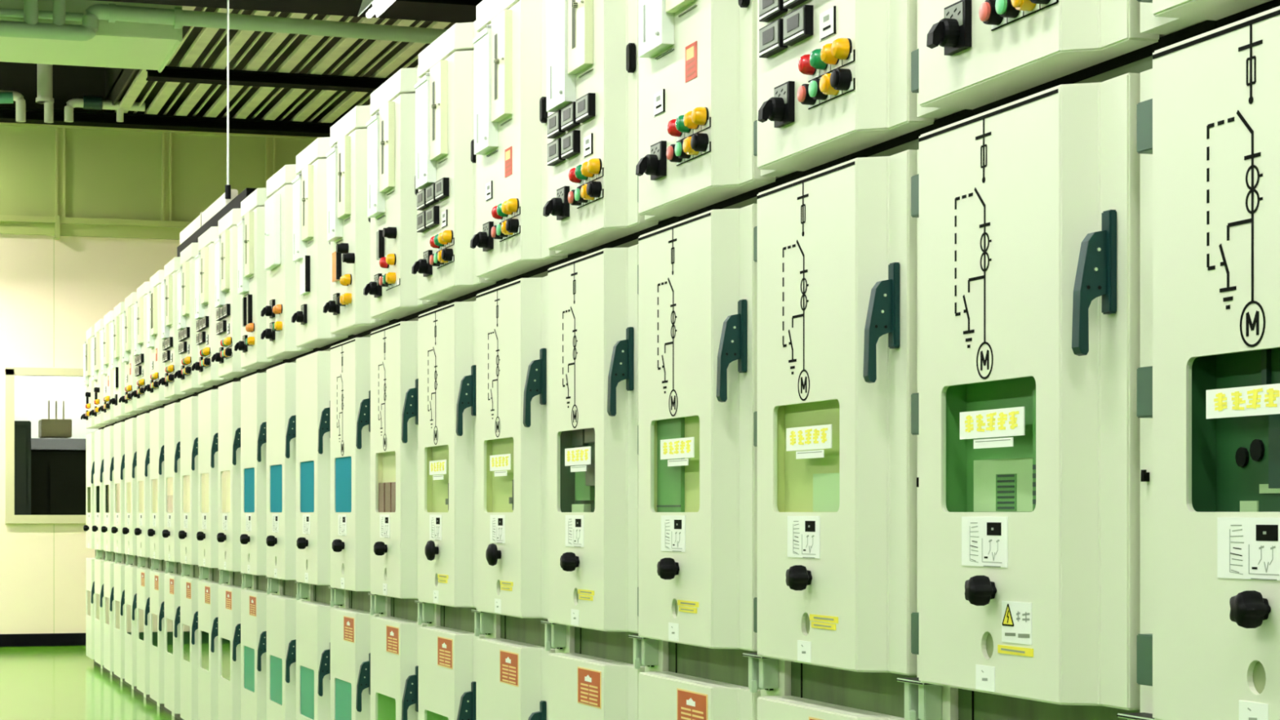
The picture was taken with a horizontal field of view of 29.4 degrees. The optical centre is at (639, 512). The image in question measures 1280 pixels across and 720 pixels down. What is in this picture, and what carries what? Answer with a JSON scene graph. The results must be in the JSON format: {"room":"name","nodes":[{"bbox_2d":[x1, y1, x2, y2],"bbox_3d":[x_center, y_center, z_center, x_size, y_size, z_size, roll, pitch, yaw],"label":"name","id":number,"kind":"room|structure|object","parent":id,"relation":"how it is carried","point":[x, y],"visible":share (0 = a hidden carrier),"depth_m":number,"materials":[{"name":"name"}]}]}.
{"room":"electrical room","nodes":[
{"label":"electrical room","id":0,"kind":"room"},
{"bbox_2d":[14,375,98,438],"bbox_3d":[-5.084,-0.438,22.043,4.800,2.900,0.100,0,0,-18],"label":"wall","id":1,"kind":"structure","parent":0,"point":[33,393],"depth_m":21.93,"materials":[{"name":"white paint"}]},
{"bbox_2d":[0,645,178,719],"bbox_3d":[-2.643,1.062,7.030,9.200,0.100,23.000,0,0,-18],"label":"floor","id":2,"kind":"structure","parent":0,"point":[64,682],"depth_m":13.92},
{"bbox_2d":[80,326,107,668],"bbox_3d":[-2.985,-0.106,16.318,1.446,2.236,0.649,0,0,-18],"label":"tall cabinet","id":3,"kind":"object","parent":2,"relation":"on","point":[90,384],"visible":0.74,"depth_m":16.09,"materials":[{"name":"beige metal"}]},
{"bbox_2d":[80,410,88,420],"bbox_3d":[-3.708,-0.651,16.284,0.046,0.064,0.066,0,0,-18],"label":"switch","id":4,"kind":"object","parent":3,"relation":"attached to","point":[83,415],"depth_m":16.27,"materials":[{"name":"black plastic"}]},
{"bbox_2d":[88,318,117,675],"bbox_3d":[-2.788,-0.106,15.698,1.446,2.236,0.649,0,0,-18],"label":"tall cabinet","id":5,"kind":"object","parent":2,"relation":"on","point":[96,375],"visible":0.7,"depth_m":15.48,"materials":[{"name":"beige metal"}]},
{"bbox_2d":[88,406,97,416],"bbox_3d":[-3.512,-0.651,15.664,0.046,0.064,0.066,0,0,-18],"label":"switch","id":6,"kind":"object","parent":5,"relation":"attached to","point":[91,412],"depth_m":15.65,"materials":[{"name":"black plastic"}]},
{"bbox_2d":[97,310,128,682],"bbox_3d":[-2.592,-0.106,15.079,1.446,2.236,0.649,0,0,-18],"label":"tall cabinet","id":7,"kind":"object","parent":2,"relation":"on","point":[106,371],"visible":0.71,"depth_m":14.85,"materials":[{"name":"beige metal"}]},
{"bbox_2d":[97,401,106,412],"bbox_3d":[-3.315,-0.651,15.043,0.046,0.064,0.066,0,0,-18],"label":"switch","id":8,"kind":"object","parent":7,"relation":"attached to","point":[101,408],"depth_m":15.03,"materials":[{"name":"black plastic"}]},
{"bbox_2d":[108,302,139,689],"bbox_3d":[-2.397,-0.106,14.459,1.446,2.236,0.649,0,0,-18],"label":"tall cabinet","id":9,"kind":"object","parent":2,"relation":"on","point":[118,367],"visible":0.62,"depth_m":14.27,"materials":[{"name":"beige metal"}]},
{"bbox_2d":[108,394,117,405],"bbox_3d":[-3.104,-0.665,14.373,0.046,0.064,0.066,0,0,-18],"label":"switch","id":10,"kind":"object","parent":9,"relation":"attached to","point":[113,401],"depth_m":14.36,"materials":[{"name":"black plastic"}]},
{"bbox_2d":[118,292,151,697],"bbox_3d":[-2.200,-0.106,13.839,1.446,2.236,0.649,0,0,-18],"label":"tall cabinet","id":11,"kind":"object","parent":2,"relation":"on","point":[127,317],"visible":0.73,"depth_m":13.65,"materials":[{"name":"beige metal"}]},
{"bbox_2d":[118,391,128,403],"bbox_3d":[-2.923,-0.651,13.803,0.046,0.064,0.066,0,0,-18],"label":"switch","id":12,"kind":"object","parent":11,"relation":"attached to","point":[122,399],"depth_m":13.79,"materials":[{"name":"black plastic"}]},
{"bbox_2d":[130,281,165,706],"bbox_3d":[-2.005,-0.106,13.219,1.446,2.236,0.649,0,0,-18],"label":"tall cabinet","id":13,"kind":"object","parent":2,"relation":"on","point":[142,360],"visible":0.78,"depth_m":12.99,"materials":[{"name":"beige metal"}]},
{"bbox_2d":[130,386,140,398],"bbox_3d":[-2.727,-0.651,13.183,0.046,0.064,0.066,0,0,-18],"label":"switch","id":14,"kind":"object","parent":13,"relation":"attached to","point":[134,393],"depth_m":13.17,"materials":[{"name":"black plastic"}]},
{"bbox_2d":[143,269,181,716],"bbox_3d":[-1.808,-0.106,12.600,1.446,2.236,0.649,0,0,-18],"label":"tall cabinet","id":15,"kind":"object","parent":2,"relation":"on","point":[154,342],"visible":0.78,"depth_m":12.38,"materials":[{"name":"beige metal"}]},
{"bbox_2d":[143,379,153,392],"bbox_3d":[-2.531,-0.651,12.564,0.046,0.064,0.066,0,0,-18],"label":"switch","id":16,"kind":"object","parent":15,"relation":"attached to","point":[147,387],"depth_m":12.55,"materials":[{"name":"black plastic"}]},
{"bbox_2d":[157,257,198,719],"bbox_3d":[-1.612,-0.106,11.980,1.446,2.236,0.649,0,0,-18],"label":"tall cabinet","id":17,"kind":"object","parent":2,"relation":"on","point":[169,331],"visible":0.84,"depth_m":11.77,"materials":[{"name":"beige metal"}]},
{"bbox_2d":[157,373,168,386],"bbox_3d":[-2.335,-0.651,11.944,0.046,0.064,0.066,0,0,-18],"label":"switch","id":18,"kind":"object","parent":17,"relation":"attached to","point":[162,381],"depth_m":11.93,"materials":[{"name":"black plastic"}]},
{"bbox_2d":[173,242,217,719],"bbox_3d":[-1.416,-0.106,11.360,1.446,2.236,0.649,0,0,-18],"label":"tall cabinet","id":19,"kind":"object","parent":2,"relation":"on","point":[188,349],"visible":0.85,"depth_m":11.15,"materials":[{"name":"beige metal"}]},
{"bbox_2d":[173,364,184,379],"bbox_3d":[-2.139,-0.651,11.324,0.046,0.064,0.066,0,0,-18],"label":"switch","id":20,"kind":"object","parent":19,"relation":"attached to","point":[178,374],"depth_m":11.31,"materials":[{"name":"black plastic"}]},
{"bbox_2d":[191,226,238,719],"bbox_3d":[-1.220,-0.106,10.741,1.446,2.236,0.649,0,0,-18],"label":"tall cabinet","id":21,"kind":"object","parent":2,"relation":"on","point":[206,339],"visible":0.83,"depth_m":10.51,"materials":[{"name":"beige metal"}]},
{"bbox_2d":[191,356,203,372],"bbox_3d":[-1.943,-0.651,10.704,0.046,0.064,0.066,0,0,-18],"label":"switch","id":22,"kind":"object","parent":21,"relation":"attached to","point":[196,366],"depth_m":10.69,"materials":[{"name":"black plastic"}]},
{"bbox_2d":[211,208,262,719],"bbox_3d":[-1.024,-0.106,10.121,1.446,2.236,0.649,0,0,-18],"label":"tall cabinet","id":23,"kind":"object","parent":2,"relation":"on","point":[227,300],"visible":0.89,"depth_m":9.92,"materials":[{"name":"beige metal"}]},
{"bbox_2d":[211,346,223,363],"bbox_3d":[-1.747,-0.651,10.085,0.046,0.064,0.066,0,0,-18],"label":"switch","id":24,"kind":"object","parent":23,"relation":"attached to","point":[216,357],"depth_m":10.07,"materials":[{"name":"black plastic"}]},
{"bbox_2d":[234,187,288,719],"bbox_3d":[-0.828,-0.106,9.501,1.446,2.236,0.649,0,0,-18],"label":"tall cabinet","id":25,"kind":"object","parent":2,"relation":"on","point":[251,273],"visible":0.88,"depth_m":9.27,"materials":[{"name":"beige metal"}]},
{"bbox_2d":[234,334,247,352],"bbox_3d":[-1.548,-0.655,9.453,0.046,0.064,0.066,0,0,-18],"label":"switch","id":26,"kind":"object","parent":25,"relation":"attached to","point":[242,346],"depth_m":9.44,"materials":[{"name":"black plastic"}]},
{"bbox_2d":[260,164,319,719],"bbox_3d":[-0.632,-0.106,8.881,1.446,2.236,0.649,0,0,-18],"label":"tall cabinet","id":27,"kind":"object","parent":2,"relation":"on","point":[280,333],"visible":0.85,"depth_m":8.67,"materials":[{"name":"beige metal"}]},
{"bbox_2d":[260,321,275,341],"bbox_3d":[-1.345,-0.655,8.815,0.046,0.064,0.066,0,0,-18],"label":"switch","id":28,"kind":"object","parent":27,"relation":"attached to","point":[268,333],"depth_m":8.80,"materials":[{"name":"black plastic"}]},
{"bbox_2d":[260,299,275,318],"bbox_3d":[-1.345,-0.737,8.815,0.046,0.064,0.066,0,0,-18],"label":"switch","id":29,"kind":"object","parent":27,"relation":"attached to","point":[268,310],"depth_m":8.80,"materials":[{"name":"black plastic"}]},
{"bbox_2d":[274,304,282,313],"bbox_3d":[-1.282,-0.723,8.648,0.025,0.032,0.032,0,0,-18],"label":"lamp","id":30,"kind":"object","parent":27,"relation":"on","point":[278,308],"depth_m":8.64,"materials":[{"name":"orange plastic"}]},
{"bbox_2d":[291,137,355,719],"bbox_3d":[-0.436,-0.106,8.261,1.446,2.236,0.649,0,0,-18],"label":"tall cabinet","id":31,"kind":"object","parent":2,"relation":"on","point":[311,246],"visible":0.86,"depth_m":8.05,"materials":[{"name":"beige metal"}]},
{"bbox_2d":[291,303,306,324],"bbox_3d":[-1.143,-0.665,8.176,0.046,0.064,0.066,0,0,-18],"label":"switch","id":32,"kind":"object","parent":31,"relation":"attached to","point":[300,316],"depth_m":8.16,"materials":[{"name":"black plastic"}]},
{"bbox_2d":[323,105,398,719],"bbox_3d":[-0.240,-0.106,7.642,1.446,2.236,0.649,0,0,-18],"label":"tall cabinet","id":33,"kind":"object","parent":2,"relation":"on","point":[348,225],"visible":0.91,"depth_m":7.41,"materials":[{"name":"beige metal"}]},
{"bbox_2d":[323,293,340,315],"bbox_3d":[-0.964,-0.651,7.607,0.046,0.064,0.066,0,0,-18],"label":"switch","id":34,"kind":"object","parent":33,"relation":"attached to","point":[331,306],"depth_m":7.59,"materials":[{"name":"black plastic"}]},
{"bbox_2d":[339,275,348,285],"bbox_3d":[-0.903,-0.709,7.452,0.025,0.032,0.032,0,0,-18],"label":"lamp","id":35,"kind":"object","parent":33,"relation":"on","point":[342,283],"depth_m":7.44,"materials":[{"name":"yellow plastic"}]},
{"bbox_2d":[342,274,351,284],"bbox_3d":[-0.890,-0.709,7.409,0.025,0.032,0.032,0,0,-18],"label":"lamp","id":36,"kind":"object","parent":33,"relation":"on","point":[347,278],"depth_m":7.40,"materials":[{"name":"yellow plastic"}]},
{"bbox_2d":[363,67,448,719],"bbox_3d":[-0.044,-0.106,7.022,1.446,2.236,0.649,0,0,-18],"label":"tall cabinet","id":37,"kind":"object","parent":2,"relation":"on","point":[392,208],"visible":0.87,"depth_m":6.79,"materials":[{"name":"beige metal"}]},
{"bbox_2d":[363,273,382,297],"bbox_3d":[-0.768,-0.651,6.988,0.046,0.064,0.066,0,0,-18],"label":"switch","id":38,"kind":"object","parent":37,"relation":"attached to","point":[374,288],"depth_m":6.98,"materials":[{"name":"black plastic"}]},
{"bbox_2d":[378,257,389,268],"bbox_3d":[-0.722,-0.705,6.878,0.025,0.032,0.032,0,0,-18],"label":"lamp","id":39,"kind":"object","parent":37,"relation":"on","point":[382,262],"depth_m":6.87,"materials":[{"name":"red plastic"}]},
{"bbox_2d":[386,253,395,265],"bbox_3d":[-0.694,-0.705,6.789,0.025,0.032,0.032,0,0,-18],"label":"lamp","id":40,"kind":"object","parent":37,"relation":"on","point":[390,258],"depth_m":6.78,"materials":[{"name":"yellow plastic"}]},
{"bbox_2d":[411,20,509,719],"bbox_3d":[0.152,-0.106,6.402,1.446,2.236,0.649,0,0,-18],"label":"tall cabinet","id":41,"kind":"object","parent":2,"relation":"on","point":[446,157],"visible":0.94,"depth_m":6.17,"materials":[{"name":"beige metal"}]},
{"bbox_2d":[411,249,432,276],"bbox_3d":[-0.571,-0.651,6.366,0.046,0.064,0.066,0,0,-18],"label":"switch","id":42,"kind":"object","parent":41,"relation":"attached to","point":[423,266],"depth_m":6.35,"materials":[{"name":"black plastic"}]},
{"bbox_2d":[429,235,439,248],"bbox_3d":[-0.526,-0.694,6.258,0.025,0.032,0.032,0,0,-18],"label":"lamp","id":43,"kind":"object","parent":41,"relation":"on","point":[432,242],"depth_m":6.25,"materials":[{"name":"red plastic"}]},
{"bbox_2d":[433,234,444,246],"bbox_3d":[-0.511,-0.694,6.212,0.025,0.032,0.032,0,0,-18],"label":"lamp","id":44,"kind":"object","parent":41,"relation":"on","point":[436,243],"depth_m":6.20,"materials":[{"name":"green plastic"}]},
{"bbox_2d":[437,231,448,244],"bbox_3d":[-0.498,-0.694,6.169,0.025,0.032,0.032,0,0,-18],"label":"lamp","id":45,"kind":"object","parent":41,"relation":"on","point":[440,242],"depth_m":6.16,"materials":[{"name":"yellow plastic"}]},
{"bbox_2d":[441,230,453,243],"bbox_3d":[-0.485,-0.694,6.128,0.025,0.032,0.032,0,0,-18],"label":"lamp","id":46,"kind":"object","parent":41,"relation":"on","point":[446,235],"depth_m":6.12,"materials":[{"name":"yellow plastic"}]},
{"bbox_2d":[470,0,584,719],"bbox_3d":[0.348,-0.106,5.783,1.446,2.236,0.649,0,0,-18],"label":"tall cabinet","id":47,"kind":"object","parent":2,"relation":"on","point":[510,239],"visible":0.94,"depth_m":5.56,"materials":[{"name":"beige metal"}]},
{"bbox_2d":[470,221,493,251],"bbox_3d":[-0.375,-0.651,5.746,0.046,0.064,0.066,0,0,-18],"label":"switch","id":48,"kind":"object","parent":47,"relation":"attached to","point":[484,240],"depth_m":5.73,"materials":[{"name":"black plastic"}]},
{"bbox_2d":[491,205,502,219],"bbox_3d":[-0.330,-0.694,5.638,0.025,0.032,0.032,0,0,-18],"label":"lamp","id":49,"kind":"object","parent":47,"relation":"on","point":[494,213],"depth_m":5.63,"materials":[{"name":"red plastic"}]},
{"bbox_2d":[496,203,508,217],"bbox_3d":[-0.315,-0.694,5.592,0.025,0.032,0.032,0,0,-18],"label":"lamp","id":50,"kind":"object","parent":47,"relation":"on","point":[499,211],"depth_m":5.58,"materials":[{"name":"green plastic"}]},
{"bbox_2d":[501,200,513,214],"bbox_3d":[-0.302,-0.694,5.549,0.025,0.032,0.032,0,0,-18],"label":"lamp","id":51,"kind":"object","parent":47,"relation":"on","point":[504,210],"depth_m":5.54,"materials":[{"name":"yellow plastic"}]},
{"bbox_2d":[506,198,519,212],"bbox_3d":[-0.289,-0.694,5.508,0.025,0.032,0.032,0,0,-18],"label":"lamp","id":52,"kind":"object","parent":47,"relation":"on","point":[512,204],"depth_m":5.50,"materials":[{"name":"yellow plastic"}]},
{"bbox_2d":[542,0,679,719],"bbox_3d":[0.544,-0.106,5.163,1.446,2.236,0.649,0,0,-18],"label":"tall cabinet","id":53,"kind":"object","parent":2,"relation":"on","point":[591,207],"visible":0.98,"depth_m":4.93,"materials":[{"name":"beige metal"}]},
{"bbox_2d":[542,186,569,220],"bbox_3d":[-0.179,-0.651,5.127,0.046,0.064,0.066,0,0,-18],"label":"switch","id":54,"kind":"object","parent":53,"relation":"attached to","point":[559,206],"depth_m":5.11,"materials":[{"name":"black plastic"}]},
{"bbox_2d":[568,167,582,183],"bbox_3d":[-0.134,-0.694,5.018,0.025,0.032,0.032,0,0,-18],"label":"lamp","id":55,"kind":"object","parent":53,"relation":"on","point":[571,175],"depth_m":5.01,"materials":[{"name":"red plastic"}]},
{"bbox_2d":[574,164,588,180],"bbox_3d":[-0.119,-0.694,4.973,0.025,0.032,0.032,0,0,-18],"label":"lamp","id":56,"kind":"object","parent":53,"relation":"on","point":[578,175],"depth_m":4.96,"materials":[{"name":"green plastic"}]},
{"bbox_2d":[581,161,594,177],"bbox_3d":[-0.106,-0.694,4.930,0.025,0.032,0.032,0,0,-18],"label":"lamp","id":57,"kind":"object","parent":53,"relation":"on","point":[584,173],"depth_m":4.92,"materials":[{"name":"yellow plastic"}]},
{"bbox_2d":[586,158,601,174],"bbox_3d":[-0.093,-0.694,4.889,0.025,0.032,0.032,0,0,-18],"label":"lamp","id":58,"kind":"object","parent":53,"relation":"on","point":[593,165],"depth_m":4.88,"materials":[{"name":"yellow plastic"}]},
{"bbox_2d":[635,0,804,719],"bbox_3d":[0.740,-0.106,4.543,1.446,2.236,0.649,0,0,-18],"label":"tall cabinet","id":59,"kind":"object","parent":2,"relation":"on","point":[697,163],"visible":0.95,"depth_m":4.31,"materials":[{"name":"beige metal"}]},
{"bbox_2d":[635,140,666,180],"bbox_3d":[0.017,-0.651,4.507,0.046,0.064,0.066,0,0,-18],"label":"switch","id":60,"kind":"object","parent":59,"relation":"attached to","point":[654,164],"depth_m":4.49,"materials":[{"name":"black plastic"}]},
{"bbox_2d":[666,119,682,137],"bbox_3d":[0.062,-0.694,4.399,0.025,0.032,0.032,0,0,-18],"label":"lamp","id":61,"kind":"object","parent":59,"relation":"on","point":[671,127],"depth_m":4.39,"materials":[{"name":"red plastic"}]},
{"bbox_2d":[675,115,691,133],"bbox_3d":[0.077,-0.694,4.353,0.025,0.032,0.032,0,0,-18],"label":"lamp","id":62,"kind":"object","parent":59,"relation":"on","point":[680,127],"depth_m":4.34,"materials":[{"name":"green plastic"}]},
{"bbox_2d":[683,111,699,128],"bbox_3d":[0.090,-0.694,4.310,0.025,0.032,0.032,0,0,-18],"label":"lamp","id":63,"kind":"object","parent":59,"relation":"on","point":[688,123],"depth_m":4.30,"materials":[{"name":"yellow plastic"}]},
{"bbox_2d":[691,106,708,125],"bbox_3d":[0.103,-0.694,4.269,0.025,0.032,0.032,0,0,-18],"label":"lamp","id":64,"kind":"object","parent":59,"relation":"on","point":[700,115],"depth_m":4.26,"materials":[{"name":"yellow plastic"}]},
{"bbox_2d":[756,0,973,719],"bbox_3d":[0.936,-0.106,3.923,1.446,2.236,0.649,0,0,-18],"label":"tall cabinet","id":65,"kind":"object","parent":2,"relation":"on","point":[837,81],"visible":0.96,"depth_m":3.69,"materials":[{"name":"beige metal"}]},
{"bbox_2d":[757,80,795,128],"bbox_3d":[0.213,-0.651,3.887,0.046,0.064,0.066,0,0,-18],"label":"switch","id":66,"kind":"object","parent":65,"relation":"attached to","point":[780,108],"depth_m":3.87,"materials":[{"name":"black plastic"}]},
{"bbox_2d":[798,53,816,75],"bbox_3d":[0.258,-0.694,3.779,0.025,0.032,0.032,0,0,-18],"label":"lamp","id":67,"kind":"object","parent":65,"relation":"on","point":[804,66],"depth_m":3.77,"materials":[{"name":"red plastic"}]},
{"bbox_2d":[809,48,828,70],"bbox_3d":[0.273,-0.694,3.733,0.025,0.032,0.032,0,0,-18],"label":"lamp","id":68,"kind":"object","parent":65,"relation":"on","point":[815,62],"depth_m":3.72,"materials":[{"name":"green plastic"}]},
{"bbox_2d":[820,43,839,65],"bbox_3d":[0.286,-0.694,3.690,0.025,0.032,0.032,0,0,-18],"label":"lamp","id":69,"kind":"object","parent":65,"relation":"on","point":[827,58],"depth_m":3.68,"materials":[{"name":"yellow plastic"}]},
{"bbox_2d":[831,37,852,59],"bbox_3d":[0.299,-0.694,3.649,0.025,0.032,0.032,0,0,-18],"label":"lamp","id":70,"kind":"object","parent":65,"relation":"on","point":[842,47],"depth_m":3.64,"materials":[{"name":"yellow plastic"}]},
{"bbox_2d":[919,0,1216,719],"bbox_3d":[1.132,-0.106,3.304,1.446,2.236,0.649,0,0,-18],"label":"tall cabinet","id":71,"kind":"object","parent":2,"relation":"on","point":[1036,205],"visible":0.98,"depth_m":3.08,"materials":[{"name":"beige metal"}]},
{"bbox_2d":[926,0,971,55],"bbox_3d":[0.409,-0.651,3.268,0.046,0.064,0.066,0,0,-18],"label":"switch","id":72,"kind":"object","parent":71,"relation":"attached to","point":[953,33],"depth_m":3.25,"materials":[{"name":"black plastic"}]},
{"bbox_2d":[1152,0,1279,719],"bbox_3d":[1.328,-0.106,2.684,1.446,2.236,0.649,0,0,-18],"label":"tall cabinet","id":73,"kind":"object","parent":2,"relation":"on","point":[1216,92],"visible":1,"depth_m":2.67,"materials":[{"name":"beige metal"}]},
{"bbox_2d":[0,62,345,634],"bbox_3d":[-6.129,-1.318,18.052,9.200,4.660,0.121,0,0,-18],"label":"wall","id":74,"kind":"structure","parent":0,"point":[52,291],"depth_m":18.56,"materials":[{"name":"yellow"}]},
{"bbox_2d":[0,632,85,647],"bbox_3d":[-6.109,0.964,17.988,9.200,0.097,0.015,0,0,-18],"label":"baseboard","id":75,"kind":"structure","parent":74,"relation":"attached to","point":[77,638],"depth_m":18.48,"materials":[{"name":"black"}]},
{"bbox_2d":[4,367,85,523],"bbox_3d":[-4.204,-0.508,18.609,1.233,1.177,0.100,0,0,-18],"label":"window","id":76,"kind":"structure","parent":74,"relation":"in","point":[10,372],"depth_m":18.41,"materials":[{"name":"beige"}]},
{"bbox_2d":[54,215,60,239],"bbox_3d":[-4.414,-2.160,18.487,0.036,0.175,0.085,0,0,-18],"label":"trim","id":77,"kind":"structure","parent":74,"relation":"attached to","point":[57,218],"depth_m":18.45,"materials":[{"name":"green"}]},
{"bbox_2d":[55,127,65,217],"bbox_3d":[-4.398,-2.580,18.521,0.074,0.685,0.030,0,0,-18],"label":"trim","id":78,"kind":"structure","parent":74,"relation":"attached to","point":[60,131],"depth_m":18.52,"materials":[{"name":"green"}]},
{"bbox_2d":[0,214,191,239],"bbox_3d":[-6.101,-2.171,17.962,9.200,0.135,0.070,0,0,-18],"label":"beam","id":79,"kind":"structure","parent":74,"relation":"attached to","point":[9,224],"depth_m":18.57,"materials":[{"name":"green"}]},
{"bbox_2d":[0,122,319,139],"bbox_3d":[-6.106,-2.939,17.980,9.200,0.032,0.070,0,0,-18],"label":"trim","id":80,"kind":"structure","parent":74,"relation":"attached to","point":[1,123],"depth_m":18.71,"materials":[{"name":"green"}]},
{"bbox_2d":[161,132,171,221],"bbox_3d":[-3.638,-2.580,18.761,0.074,0.685,0.030,0,0,-18],"label":"trim","id":81,"kind":"structure","parent":74,"relation":"attached to","point":[166,136],"depth_m":18.76,"materials":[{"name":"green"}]},
{"bbox_2d":[265,137,275,187],"bbox_3d":[-2.878,-2.580,19.002,0.074,0.685,0.030,0,0,-18],"label":"trim","id":82,"kind":"structure","parent":74,"relation":"attached to","point":[269,141],"depth_m":19.00,"materials":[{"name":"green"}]},
{"bbox_2d":[105,5,456,123],"bbox_3d":[-2.646,-3.333,7.040,9.400,0.610,23.220,0,0,-18],"label":"ceiling","id":83,"kind":"structure","parent":0,"point":[118,81],"depth_m":17.07,"materials":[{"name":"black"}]},
{"bbox_2d":[0,92,13,103],"bbox_3d":[-4.697,-3.018,17.760,0.265,0.103,0.084,0,0,-18],"label":"pipe","id":84,"kind":"object","parent":83,"relation":"attached to","point":[5,97],"visible":1,"depth_m":17.75,"materials":[{"name":"green"}]},
{"bbox_2d":[0,89,26,122],"bbox_3d":[-5.255,-2.991,17.741,1.536,0.224,0.072,0,0,-18],"label":"pipe","id":85,"kind":"object","parent":83,"relation":"attached to","point":[20,105],"visible":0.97,"depth_m":17.93,"materials":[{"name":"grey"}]},
{"bbox_2d":[23,0,38,24],"bbox_3d":[-3.462,-3.176,13.882,0.080,0.884,0.080,0,0,-18],"label":"vertical pipe","id":86,"kind":"object","parent":83,"relation":"hanging from","point":[30,6],"visible":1,"depth_m":13.85,"materials":[{"name":"green"}]},
{"bbox_2d":[0,8,83,21],"bbox_3d":[-6.056,-2.852,13.146,5.981,0.048,0.048,0,0,-18],"label":"ceiling pipe","id":87,"kind":"object","parent":86,"relation":"attached to","point":[6,12],"visible":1,"depth_m":13.96,"materials":[{"name":"green"}]},
{"bbox_2d":[35,63,53,123],"bbox_3d":[-4.393,-3.250,18.014,0.132,0.735,0.132,0,0,-18],"label":"pipe","id":88,"kind":"object","parent":83,"relation":"attached to","point":[44,72],"visible":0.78,"depth_m":17.97,"materials":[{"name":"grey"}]},
{"bbox_2d":[53,0,65,25],"bbox_3d":[-3.314,-3.181,13.929,0.068,0.874,0.068,0,0,-18],"label":"vertical pipe","id":89,"kind":"object","parent":83,"relation":"attached to","point":[59,6],"visible":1,"depth_m":13.90,"materials":[{"name":"green"}]},
{"bbox_2d":[64,97,83,122],"bbox_3d":[-4.172,-2.984,18.084,0.185,0.176,0.068,0,0,-18],"label":"pipe","id":90,"kind":"object","parent":83,"relation":"attached to","point":[76,102],"visible":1,"depth_m":18.05,"materials":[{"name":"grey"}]},
{"bbox_2d":[82,95,102,110],"bbox_3d":[-4.065,-3.043,18.118,0.134,0.100,0.100,0,0,-18],"label":"pipe","id":91,"kind":"object","parent":90,"relation":"attached to","point":[89,102],"visible":1,"depth_m":18.08,"materials":[{"name":"teal"}]},
{"bbox_2d":[0,0,182,72],"bbox_3d":[-6.008,-3.184,13.780,6.654,0.857,1.070,0,0,-18],"label":"air duct","id":92,"kind":"object","parent":83,"relation":"hanging from","point":[118,44],"visible":0.54,"depth_m":14.43,"materials":[{"name":"green"}]},
{"bbox_2d":[102,100,145,122],"bbox_3d":[-3.847,-2.990,18.186,0.311,0.153,0.068,0,0,-18],"label":"pipe","id":93,"kind":"object","parent":83,"relation":"attached to","point":[106,104],"visible":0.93,"depth_m":18.16,"materials":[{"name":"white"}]},
{"bbox_2d":[0,106,334,137],"bbox_3d":[-6.045,-2.967,17.785,9.200,0.082,0.200,0,0,-18],"label":"ceiling beam","id":94,"kind":"structure","parent":83,"relation":"attached to","point":[33,116],"depth_m":18.56,"materials":[{"name":"black metal"}]},
{"bbox_2d":[0,3,447,44],"bbox_3d":[-4.878,-2.812,13.434,8.401,0.227,0.124,0,0,-18],"label":"ceiling pipe","id":95,"kind":"object","parent":83,"relation":"attached to","point":[177,17],"visible":0.97,"depth_m":14.15,"materials":[{"name":"green"}]},
{"bbox_2d":[225,0,231,199],"bbox_3d":[-1.802,-2.195,10.674,0.024,1.645,0.024,0,0,5],"label":"suspension rod","id":96,"kind":"object","parent":83,"relation":"hanging from","point":[228,187],"visible":1,"depth_m":10.67,"materials":[{"name":"white metal"}]},
{"bbox_2d":[177,187,256,257],"bbox_3d":[-1.921,-1.322,11.229,0.130,0.196,2.370,0,0,-18],"label":"light fixture","id":97,"kind":"object","parent":96,"relation":"hanging from","point":[210,217],"visible":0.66,"depth_m":11.17,"materials":[{"name":"beige plastic"}]},
{"bbox_2d":[146,66,388,92],"bbox_3d":[-2.182,-2.970,16.846,2.400,0.075,0.170,0,0,-18],"label":"ceiling beam","id":98,"kind":"structure","parent":83,"relation":"attached to","point":[169,73],"depth_m":16.70,"materials":[{"name":"black metal"}]},
{"bbox_2d":[94,0,482,22],"bbox_3d":[-4.468,-2.923,12.799,9.200,0.170,0.500,0,0,-18],"label":"ceiling beam","id":99,"kind":"structure","parent":83,"relation":"attached to","point":[439,11],"depth_m":13.69,"materials":[{"name":"black metal"}]},
{"bbox_2d":[357,0,395,17],"bbox_3d":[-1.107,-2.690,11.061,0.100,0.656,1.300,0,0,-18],"label":"fluorescent light","id":100,"kind":"object","parent":83,"relation":"hanging from","point":[380,6],"visible":1,"depth_m":11.52,"materials":[{"name":"white"}]},
{"bbox_3d":[-4.559,1.062,20.384,4.800,0.100,3.380,0,0,-18],"label":"floor","id":101,"kind":"structure","parent":0,"visible":0},
{"bbox_2d":[14,420,31,515],"bbox_3d":[-4.951,0.144,19.447,0.165,1.736,0.530,0,0,-18],"label":"locker","id":102,"kind":"object","parent":101,"relation":"on","point":[22,428],"visible":0.16,"depth_m":19.22,"materials":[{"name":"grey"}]},
{"bbox_2d":[31,438,85,515],"bbox_3d":[-4.216,0.192,20.460,2.500,1.640,0.842,0,0,-18],"label":"cabinet","id":103,"kind":"object","parent":101,"relation":"on","point":[58,465],"visible":0.12,"depth_m":19.98,"materials":[{"name":"black metal"}]},
{"bbox_2d":[38,400,71,438],"bbox_3d":[-4.882,-0.781,20.371,0.245,0.305,0.410,0,0,-18],"label":"equipment box","id":104,"kind":"object","parent":103,"relation":"on","point":[48,428],"visible":1,"depth_m":20.19,"materials":[{"name":"beige"}]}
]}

